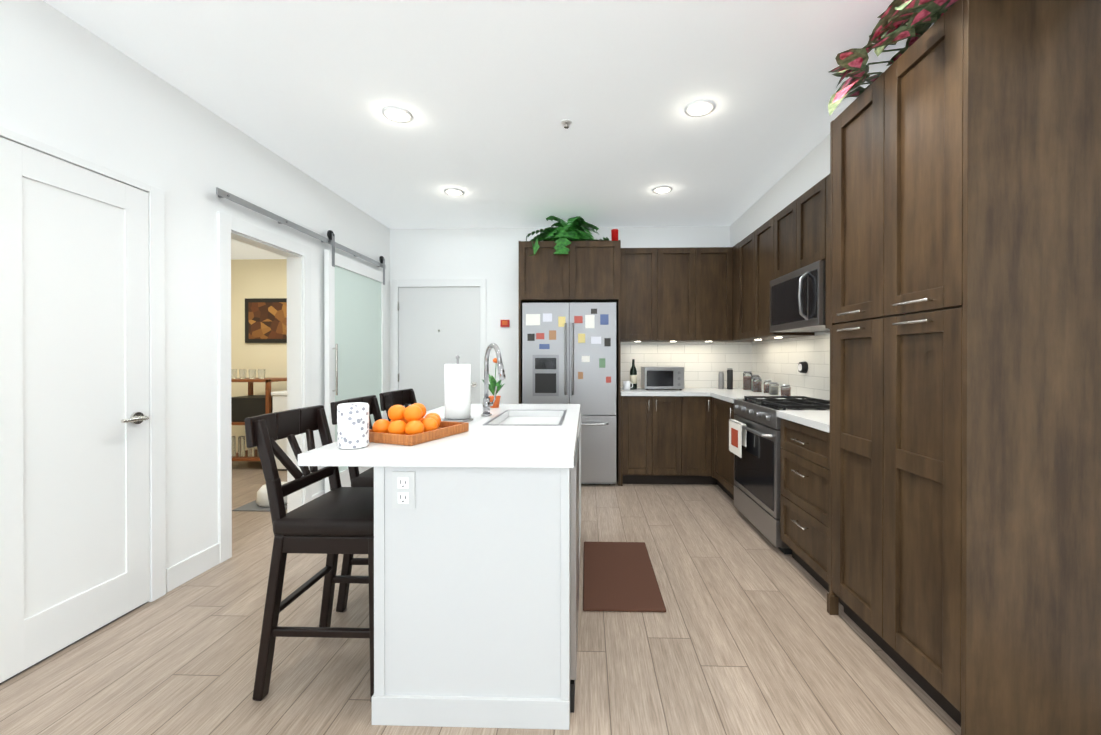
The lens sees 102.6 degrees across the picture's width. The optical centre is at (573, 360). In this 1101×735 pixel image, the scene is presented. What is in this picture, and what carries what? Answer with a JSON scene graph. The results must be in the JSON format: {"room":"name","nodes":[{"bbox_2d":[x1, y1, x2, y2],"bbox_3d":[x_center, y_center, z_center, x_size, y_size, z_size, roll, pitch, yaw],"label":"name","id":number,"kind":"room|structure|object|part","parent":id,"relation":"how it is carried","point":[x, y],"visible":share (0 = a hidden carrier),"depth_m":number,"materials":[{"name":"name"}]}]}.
{"room":"kitchen","nodes":[
{"label":"kitchen","id":0,"kind":"room"},
{"bbox_2d":[0,0,389,568],"bbox_3d":[-2.278,-0.118,0.712,0.120,2.720,8.610,0,0,2],"label":"wall","id":1,"kind":"structure","parent":0,"point":[69,85],"depth_m":2.40,"materials":[{"name":"white paint"}]},
{"bbox_2d":[0,137,149,683],"bbox_3d":[-2.147,0.192,1.929,0.072,2.090,0.631,0,0,2],"label":"closet door","id":2,"kind":"structure","parent":1,"relation":"in","point":[74,428],"depth_m":1.90,"materials":[{"name":"white wood"}]},
{"bbox_2d":[0,126,165,601],"bbox_3d":[-2.173,0.175,1.923,0.020,2.125,0.795,0,0,2],"label":"door frame","id":3,"kind":"structure","parent":1,"relation":"attached to","point":[156,219],"depth_m":2.27,"materials":[{"name":"white"}]},
{"bbox_2d":[166,543,219,591],"bbox_3d":[-2.160,1.172,2.506,0.013,0.125,0.335,0,0,2],"label":"baseboard","id":4,"kind":"structure","parent":1,"relation":"attached to","point":[186,570],"depth_m":2.49,"materials":[{"name":"white"}]},
{"bbox_2d":[217,211,311,562],"bbox_3d":[-2.200,0.165,3.117,0.138,2.135,0.890,0,0,2],"label":"door frame","id":5,"kind":"structure","parent":1,"relation":"attached to","point":[299,355],"depth_m":3.01,"materials":[{"name":"white wood"}]},
{"bbox_2d":[216,187,385,492],"bbox_3d":[-2.073,0.052,3.693,0.118,2.316,2.180,0,0,2],"label":"barn door","id":6,"kind":"structure","parent":1,"relation":"in","point":[355,322],"depth_m":4.05,"materials":[{"name":"white glass"}]},
{"bbox_3d":[-2.099,-1.005,3.689,0.064,0.040,2.180,0,0,2],"label":"barn door rail","id":7,"kind":"part","parent":6,"relation":"part of","materials":[{"name":"silver metal"}]},
{"bbox_2d":[312,490,324,499],"bbox_3d":[-2.100,1.165,4.290,0.030,0.125,1.455,0,0,2],"label":"baseboard","id":8,"kind":"structure","parent":1,"relation":"attached to","point":[322,492],"depth_m":3.66,"materials":[{"name":"white paint"}]},
{"bbox_2d":[231,259,286,452],"bbox_3d":[-3.373,-0.027,5.611,2.350,2.500,0.100,0,0,2],"label":"wall","id":9,"kind":"structure","parent":0,"point":[257,278],"depth_m":5.58,"materials":[{"name":"beige paint"}]},
{"bbox_2d":[245,298,286,342],"bbox_3d":[-3.800,-0.497,5.555,0.700,0.560,0.028,0,0,2],"label":"picture frame","id":10,"kind":"object","parent":9,"relation":"attached to","point":[265,320],"visible":0.61,"depth_m":5.54,"materials":[{"name":"black"}]},
{"bbox_2d":[231,239,286,258],"bbox_3d":[-3.423,-1.320,3.846,2.350,0.100,3.420,0,0,2],"label":"ceiling","id":11,"kind":"structure","parent":0,"point":[240,250],"depth_m":5.27,"materials":[{"name":"white paint"}]},
{"bbox_2d":[228,122,301,255],"bbox_3d":[-2.209,-1.153,3.112,0.120,0.670,0.720,0,0,2],"label":"wall","id":12,"kind":"structure","parent":0,"point":[263,177],"depth_m":3.04,"materials":[{"name":"white paint"}]},
{"bbox_2d":[0,461,960,734],"bbox_3d":[-1.410,1.291,0.983,6.800,0.100,9.430,0,0,2],"label":"floor","id":13,"kind":"structure","parent":0,"point":[746,633],"depth_m":1.83,"materials":[{"name":"beige wood"}]},
{"bbox_2d":[231,369,286,460],"bbox_3d":[-3.681,0.664,5.152,0.600,1.120,0.500,0,0,2],"label":"shelving","id":14,"kind":"object","parent":13,"relation":"on","point":[249,405],"visible":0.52,"depth_m":4.96,"materials":[{"name":"black wood"}]},
{"bbox_2d":[232,482,286,511],"bbox_3d":[-2.571,1.145,3.761,0.420,0.170,0.360,0,0,2],"label":"rug","id":15,"kind":"object","parent":13,"relation":"on","point":[260,503],"visible":0.25,"depth_m":3.65,"materials":[{"name":"grey fabric"}]},
{"bbox_2d":[271,390,286,470],"bbox_3d":[-3.041,0.787,5.144,0.580,0.875,0.600,0,0,2],"label":"freezer","id":16,"kind":"object","parent":13,"relation":"on","point":[279,401],"visible":0.08,"depth_m":4.86,"materials":[{"name":"white"}]},
{"bbox_2d":[244,405,373,702],"bbox_3d":[-0.946,0.723,1.807,0.505,1.032,0.442,0,0,2],"label":"stool","id":17,"kind":"object","parent":13,"relation":"on","point":[335,521],"visible":0.73,"depth_m":1.61,"materials":[{"name":"black wood"}]},
{"bbox_2d":[330,395,381,611],"bbox_3d":[-0.950,0.721,2.371,0.505,1.032,0.442,0,0,0],"label":"stool","id":18,"kind":"object","parent":13,"relation":"on","point":[364,478],"visible":0.19,"depth_m":2.17,"materials":[{"name":"black wood"}]},
{"bbox_2d":[379,388,416,420],"bbox_3d":[-0.949,0.719,2.924,0.505,1.032,0.442,0,0,3],"label":"stool","id":19,"kind":"object","parent":13,"relation":"on","point":[403,397],"visible":0.15,"depth_m":2.92,"materials":[{"name":"black wood"}]},
{"bbox_2d":[366,416,580,729],"bbox_3d":[-0.316,0.795,2.315,0.694,0.880,1.664,0,0,2],"label":"kitchen island","id":20,"kind":"object","parent":13,"relation":"on","point":[477,531],"depth_m":1.49,"materials":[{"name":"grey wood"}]},
{"bbox_2d":[392,471,414,508],"bbox_3d":[-0.579,0.441,1.496,0.077,0.125,0.010,0,0,2],"label":"outlet","id":21,"kind":"object","parent":20,"relation":"attached to","point":[403,482],"depth_m":1.49,"materials":[{"name":"white plastic"}]},
{"bbox_2d":[298,404,513,466],"bbox_3d":[-0.666,0.335,2.323,0.490,0.040,1.680,0,0,2],"label":"island countertop","id":22,"kind":"structure","parent":20,"relation":"on","point":[430,452],"depth_m":1.54,"materials":[{"name":"white stone"}]},
{"bbox_2d":[337,402,368,448],"bbox_3d":[-0.807,0.238,1.611,0.106,0.158,0.106,0,0,2],"label":"canister","id":23,"kind":"object","parent":22,"relation":"on","point":[352,425],"visible":1,"depth_m":1.57,"materials":[{"name":"white ceramic"}]},
{"bbox_2d":[369,403,468,445],"bbox_3d":[-0.655,0.248,1.842,0.259,0.137,0.360,0,0,22],"label":"tray","id":24,"kind":"object","parent":22,"relation":"on","point":[410,425],"visible":0.96,"depth_m":1.73,"materials":[{"name":"orange"}]},
{"bbox_2d":[442,355,472,421],"bbox_3d":[-0.607,0.144,2.300,0.156,0.341,0.156,0,0,2],"label":"paper towel","id":25,"kind":"object","parent":22,"relation":"on","point":[457,392],"visible":0.98,"depth_m":2.24,"materials":[{"name":"white paper"}]},
{"bbox_2d":[481,343,505,416],"bbox_3d":[-0.437,0.111,2.390,0.175,0.406,0.248,0,0,2],"label":"faucet","id":26,"kind":"object","parent":22,"relation":"on","point":[487,403],"visible":1,"depth_m":2.46,"materials":[{"name":"silver metal"}]},
{"bbox_2d":[483,358,503,407],"bbox_3d":[-0.526,0.149,2.901,0.140,0.327,0.224,0,0,2],"label":"potted plant","id":27,"kind":"object","parent":22,"relation":"on","point":[493,383],"visible":0.75,"depth_m":2.88,"materials":[{"name":"green plant"}]},
{"bbox_2d":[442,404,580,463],"bbox_3d":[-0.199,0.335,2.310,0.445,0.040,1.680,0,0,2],"label":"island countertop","id":28,"kind":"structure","parent":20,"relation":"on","point":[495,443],"depth_m":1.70,"materials":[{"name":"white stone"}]},
{"bbox_2d":[498,412,561,423],"bbox_3d":[-0.242,0.444,2.451,0.370,0.202,0.620,0,0,2],"label":"sink","id":29,"kind":"object","parent":28,"relation":"in","point":[515,417],"depth_m":2.67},
{"bbox_2d":[522,302,615,484],"bbox_3d":[-0.036,0.334,4.573,0.910,1.785,0.746,0,0,2],"label":"fridge","id":30,"kind":"object","parent":13,"relation":"on","point":[568,353],"visible":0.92,"depth_m":4.26,"materials":[{"name":"silver metal"}]},
{"bbox_2d":[583,542,665,611],"bbox_3d":[0.261,1.228,2.560,0.410,0.014,0.800,0,0,2],"label":"kitchen mat","id":31,"kind":"object","parent":13,"relation":"on","point":[619,576],"visible":1,"depth_m":2.45,"materials":[{"name":"brown"}]},
{"bbox_2d":[616,390,674,485],"bbox_3d":[0.790,0.787,4.608,0.650,0.880,0.648,0,0,2],"label":"base cabinet","id":32,"kind":"object","parent":13,"relation":"on","point":[645,427],"depth_m":4.29,"materials":[{"name":"black wood"}]},
{"bbox_2d":[616,386,710,397],"bbox_3d":[0.895,0.327,4.591,0.850,0.040,0.673,0,0,2],"label":"countertop","id":33,"kind":"structure","parent":32,"relation":"on","point":[640,392],"depth_m":4.29,"materials":[{"name":"white stone"}]},
{"bbox_2d":[623,381,632,389],"bbox_3d":[0.556,0.261,4.529,0.102,0.090,0.075,0,0,2],"label":"mug","id":34,"kind":"object","parent":33,"relation":"on","point":[626,385],"visible":1,"depth_m":4.50,"materials":[{"name":"white ceramic"}]},
{"bbox_2d":[630,359,636,388],"bbox_3d":[0.625,0.148,4.626,0.076,0.315,0.076,0,0,2],"label":"wine bottle","id":35,"kind":"object","parent":33,"relation":"on","point":[633,375],"visible":0.94,"depth_m":4.60,"materials":[{"name":"black glass"}]},
{"bbox_2d":[641,367,683,389],"bbox_3d":[0.925,0.188,4.620,0.400,0.235,0.356,0,0,2],"label":"toaster oven","id":36,"kind":"object","parent":33,"relation":"on","point":[662,377],"visible":1,"depth_m":4.47,"materials":[{"name":"silver metal"}]},
{"bbox_2d":[675,394,706,484],"bbox_3d":[1.182,0.787,4.567,0.364,0.880,0.708,0,0,2],"label":"base cabinet","id":37,"kind":"object","parent":13,"relation":"on","point":[690,409],"depth_m":4.28,"materials":[{"name":"black wood"}]},
{"bbox_2d":[695,386,802,401],"bbox_3d":[1.636,0.328,4.237,0.653,0.040,1.338,0,0,2],"label":"countertop","id":38,"kind":"structure","parent":37,"relation":"on","point":[737,392],"depth_m":4.08,"materials":[{"name":"white stone"}]},
{"bbox_2d":[718,372,723,388],"bbox_3d":[1.579,0.214,4.719,0.060,0.182,0.060,0,0,2],"label":"salt mill","id":39,"kind":"object","parent":38,"relation":"on","point":[720,380],"visible":1,"depth_m":4.70,"materials":[{"name":"silver metal"}]},
{"bbox_2d":[727,368,732,388],"bbox_3d":[1.647,0.195,4.647,0.060,0.222,0.060,0,0,2],"label":"pepper mill","id":40,"kind":"object","parent":38,"relation":"on","point":[729,378],"visible":1,"depth_m":4.62,"materials":[{"name":"black"}]},
{"bbox_2d":[743,371,751,389],"bbox_3d":[1.804,0.210,4.572,0.090,0.192,0.090,0,0,2],"label":"jar","id":41,"kind":"object","parent":38,"relation":"on","point":[747,375],"visible":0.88,"depth_m":4.54,"materials":[{"name":"brown"}]},
{"bbox_2d":[751,374,758,390],"bbox_3d":[1.820,0.225,4.412,0.080,0.162,0.080,0,0,2],"label":"jar","id":42,"kind":"object","parent":38,"relation":"on","point":[753,376],"visible":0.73,"depth_m":4.40,"materials":[{"name":"beige"}]},
{"bbox_2d":[753,377,761,391],"bbox_3d":[1.776,0.236,4.263,0.080,0.142,0.080,0,0,2],"label":"jar","id":43,"kind":"object","parent":38,"relation":"on","point":[757,384],"visible":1,"depth_m":4.23,"materials":[{"name":"brown"}]},
{"bbox_2d":[764,380,770,392],"bbox_3d":[1.811,0.247,4.112,0.070,0.122,0.070,0,0,2],"label":"jar","id":44,"kind":"object","parent":38,"relation":"on","point":[766,385],"visible":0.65,"depth_m":4.09,"materials":[{"name":"brown"}]},
{"bbox_2d":[769,382,778,394],"bbox_3d":[1.786,0.252,3.933,0.080,0.112,0.080,0,0,2],"label":"jar","id":45,"kind":"object","parent":38,"relation":"on","point":[773,388],"visible":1,"depth_m":3.90,"materials":[{"name":"beige"}]},
{"bbox_2d":[781,384,790,395],"bbox_3d":[1.800,0.258,3.742,0.080,0.102,0.080,0,0,2],"label":"jar","id":46,"kind":"object","parent":38,"relation":"on","point":[785,389],"visible":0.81,"depth_m":3.71,"materials":[{"name":"brown"}]},
{"bbox_2d":[707,394,736,499],"bbox_3d":[1.611,0.789,3.925,0.685,0.880,0.714,0,0,2],"label":"base cabinet","id":47,"kind":"object","parent":13,"relation":"on","point":[720,461],"depth_m":4.06,"materials":[{"name":"black wood"}]},
{"bbox_2d":[729,396,829,553],"bbox_3d":[1.567,0.760,3.161,0.710,0.945,0.800,0,0,2],"label":"range","id":48,"kind":"object","parent":13,"relation":"on","point":[754,436],"visible":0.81,"depth_m":3.05,"materials":[{"name":"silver metal"}]},
{"bbox_2d":[780,418,843,606],"bbox_3d":[1.597,0.795,2.455,0.628,0.880,0.594,0,0,2],"label":"base cabinet","id":49,"kind":"object","parent":13,"relation":"on","point":[804,451],"depth_m":2.45,"materials":[{"name":"black wood"}]},
{"bbox_2d":[776,410,829,433],"bbox_3d":[1.585,0.335,2.452,0.653,0.040,0.592,0,0,2],"label":"countertop","id":50,"kind":"structure","parent":49,"relation":"on","point":[817,419],"depth_m":2.49,"materials":[{"name":"white stone"}]},
{"bbox_2d":[827,0,1100,734],"bbox_3d":[1.550,0.038,1.758,0.683,2.400,0.788,0,0,2],"label":"pantry","id":51,"kind":"object","parent":13,"relation":"on","point":[965,391],"visible":1,"depth_m":1.38,"materials":[{"name":"black wood"}]},
{"bbox_2d":[828,0,957,114],"bbox_3d":[1.416,-1.191,1.676,0.802,0.444,1.082,0,0,2],"label":"potted plant","id":52,"kind":"object","parent":51,"relation":"on","point":[912,21],"visible":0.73,"depth_m":1.74,"materials":[{"name":"multicoloured"}]},
{"bbox_2d":[43,0,933,228],"bbox_3d":[-0.179,-1.528,0.646,4.320,0.100,8.850,0,0,2],"label":"ceiling","id":53,"kind":"structure","parent":0,"point":[489,95],"depth_m":2.42,"materials":[{"name":"white paint"}]},
{"bbox_2d":[382,106,412,122],"bbox_3d":[-1.064,-1.480,2.661,0.170,0.009,0.170,0,0,2],"label":"recessed light","id":54,"kind":"object","parent":53,"relation":"in","point":[397,114],"visible":1,"depth_m":2.65,"materials":[{"name":"white plastic"}]},
{"bbox_2d":[444,188,463,195],"bbox_3d":[-1.058,-1.485,3.898,0.170,0.009,0.170,0,0,2],"label":"recessed light","id":55,"kind":"object","parent":53,"relation":"in","point":[453,192],"visible":1,"depth_m":3.89,"materials":[{"name":"white"}]},
{"bbox_2d":[561,119,571,128],"bbox_3d":[-0.046,-1.469,2.748,0.070,0.034,0.070,0,0,2],"label":"sprinkler","id":56,"kind":"object","parent":53,"relation":"attached to","point":[566,123],"visible":1,"depth_m":2.74,"materials":[{"name":"white metal"}]},
{"bbox_2d":[653,186,671,193],"bbox_3d":[0.773,-1.485,3.845,0.170,0.009,0.170,0,0,2],"label":"recessed light","id":57,"kind":"object","parent":53,"relation":"in","point":[662,189],"visible":1,"depth_m":3.83,"materials":[{"name":"white plastic"}]},
{"bbox_2d":[685,100,714,116],"bbox_3d":[0.742,-1.480,2.594,0.170,0.009,0.170,0,0,2],"label":"recessed light","id":58,"kind":"object","parent":53,"relation":"in","point":[699,108],"visible":1,"depth_m":2.59,"materials":[{"name":"white"}]},
{"bbox_2d":[390,226,729,403],"bbox_3d":[-0.054,-0.135,5.015,4.320,2.720,0.120,0,0,2],"label":"wall","id":59,"kind":"structure","parent":0,"point":[490,256],"depth_m":4.98,"materials":[{"name":"white paint"}]},
{"bbox_2d":[397,287,479,411],"bbox_3d":[-1.531,0.198,4.965,0.951,2.055,0.067,0,0,2],"label":"entry door","id":60,"kind":"structure","parent":59,"relation":"in","point":[438,328],"depth_m":4.99,"materials":[{"name":"white"}]},
{"bbox_2d":[392,279,485,403],"bbox_3d":[-1.525,0.155,4.988,1.070,2.140,0.020,0,0,2],"label":"door frame","id":61,"kind":"structure","parent":59,"relation":"attached to","point":[397,283],"depth_m":4.97,"materials":[{"name":"white wood"}]},
{"bbox_2d":[500,320,509,326],"bbox_3d":[-0.775,-0.415,4.959,0.100,0.080,0.026,0,0,2],"label":"fire alarm","id":62,"kind":"object","parent":59,"relation":"attached to","point":[504,323],"visible":0.93,"depth_m":4.95,"materials":[{"name":"red plastic"}]},
{"bbox_2d":[519,241,578,305],"bbox_3d":[-0.252,-0.883,4.636,0.559,0.580,0.638,0,0,2],"label":"upper cabinet","id":63,"kind":"object","parent":59,"relation":"attached to","point":[546,276],"depth_m":4.33,"materials":[{"name":"brown wood"}]},
{"bbox_2d":[526,215,608,255],"bbox_3d":[-0.065,-1.238,4.449,0.830,0.449,0.549,0,0,2],"label":"fern","id":64,"kind":"object","parent":63,"relation":"on","point":[564,233],"visible":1,"depth_m":4.37,"materials":[{"name":"green plant"}]},
{"bbox_2d":[579,240,622,305],"bbox_3d":[0.183,-0.883,4.624,0.559,0.580,0.638,0,0,2],"label":"upper cabinet","id":65,"kind":"object","parent":59,"relation":"attached to","point":[600,262],"depth_m":4.32,"materials":[{"name":"black wood"}]},
{"bbox_2d":[611,229,618,240],"bbox_3d":[0.412,-1.241,4.427,0.074,0.134,0.073,0,0,2],"label":"tin","id":66,"kind":"object","parent":65,"relation":"on","point":[614,234],"visible":0.92,"depth_m":4.40,"materials":[{"name":"red metal"}]},
{"bbox_2d":[616,248,666,341],"bbox_3d":[0.704,-0.689,4.755,0.469,0.970,0.348,0,0,2],"label":"upper cabinet","id":67,"kind":"object","parent":59,"relation":"attached to","point":[641,316],"depth_m":4.59,"materials":[{"name":"black wood"}]},
{"bbox_2d":[667,247,702,341],"bbox_3d":[1.069,-0.689,4.744,0.510,0.970,0.348,0,0,2],"label":"upper cabinet","id":68,"kind":"object","parent":59,"relation":"attached to","point":[701,315],"depth_m":4.58,"materials":[{"name":"black wood"}]},
{"bbox_2d":[703,247,726,341],"bbox_3d":[1.423,-0.689,4.734,0.447,0.970,0.348,0,0,2],"label":"upper cabinet","id":69,"kind":"object","parent":59,"relation":"attached to","point":[714,258],"depth_m":4.57,"materials":[{"name":"black wood"}]},
{"bbox_2d":[730,134,829,246],"bbox_3d":[1.819,-1.331,3.518,0.249,0.314,2.753,0,0,2],"label":"soffit","id":70,"kind":"structure","parent":0,"point":[809,170],"depth_m":3.51,"materials":[{"name":"white paint"}]},
{"bbox_2d":[815,331,829,334],"bbox_3d":[1.920,-0.118,0.591,0.120,2.720,8.610,0,0,2],"label":"wall","id":71,"kind":"structure","parent":0,"point":[822,332],"depth_m":3.44,"materials":[{"name":"white paint"}]},
{"bbox_2d":[727,242,738,341],"bbox_3d":[1.774,-0.688,4.441,0.390,0.970,0.262,0,0,2],"label":"upper cabinet","id":72,"kind":"object","parent":71,"relation":"attached to","point":[732,252],"depth_m":4.55,"materials":[{"name":"black wood"}]},
{"bbox_2d":[739,234,786,341],"bbox_3d":[1.796,-0.686,4.136,0.328,0.970,0.470,0,0,2],"label":"upper cabinet","id":73,"kind":"object","parent":71,"relation":"attached to","point":[744,245],"depth_m":4.23,"materials":[{"name":"black wood"}]},
{"bbox_2d":[771,203,790,279],"bbox_3d":[1.773,-0.906,3.330,0.328,0.525,0.445,0,0,2],"label":"upper cabinet","id":74,"kind":"object","parent":71,"relation":"attached to","point":[781,222],"depth_m":3.45,"materials":[{"name":"black wood"}]},
{"bbox_2d":[751,219,822,337],"bbox_3d":[1.785,-0.685,3.757,0.328,0.970,0.536,0,0,2],"label":"upper cabinet","id":75,"kind":"object","parent":71,"relation":"attached to","point":[761,237],"depth_m":3.82,"materials":[{"name":"black wood"}]},
{"bbox_2d":[798,361,807,372],"bbox_3d":[1.915,0.060,3.688,0.047,0.098,0.100,0,0,2],"label":"timer","id":76,"kind":"object","parent":71,"relation":"attached to","point":[802,367],"visible":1,"depth_m":3.66,"materials":[{"name":"black plastic"}]},
{"bbox_2d":[791,185,814,271],"bbox_3d":[1.764,-0.905,3.009,0.328,0.525,0.445,0,0,2],"label":"upper cabinet","id":77,"kind":"object","parent":71,"relation":"attached to","point":[802,208],"depth_m":3.10,"materials":[{"name":"black wood"}]},
{"bbox_2d":[770,260,829,331],"bbox_3d":[1.717,-0.429,3.173,0.428,0.413,0.754,0,0,2],"label":"microwave","id":78,"kind":"object","parent":77,"relation":"attached to","point":[797,300],"visible":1,"depth_m":3.06,"materials":[{"name":"silver metal"}]},
{"bbox_2d":[815,174,829,328],"bbox_3d":[1.753,-0.681,2.630,0.328,0.970,0.444,0,0,2],"label":"upper cabinet","id":79,"kind":"object","parent":71,"relation":"attached to","point":[822,188],"depth_m":2.80,"materials":[{"name":"black wood"}]}
]}

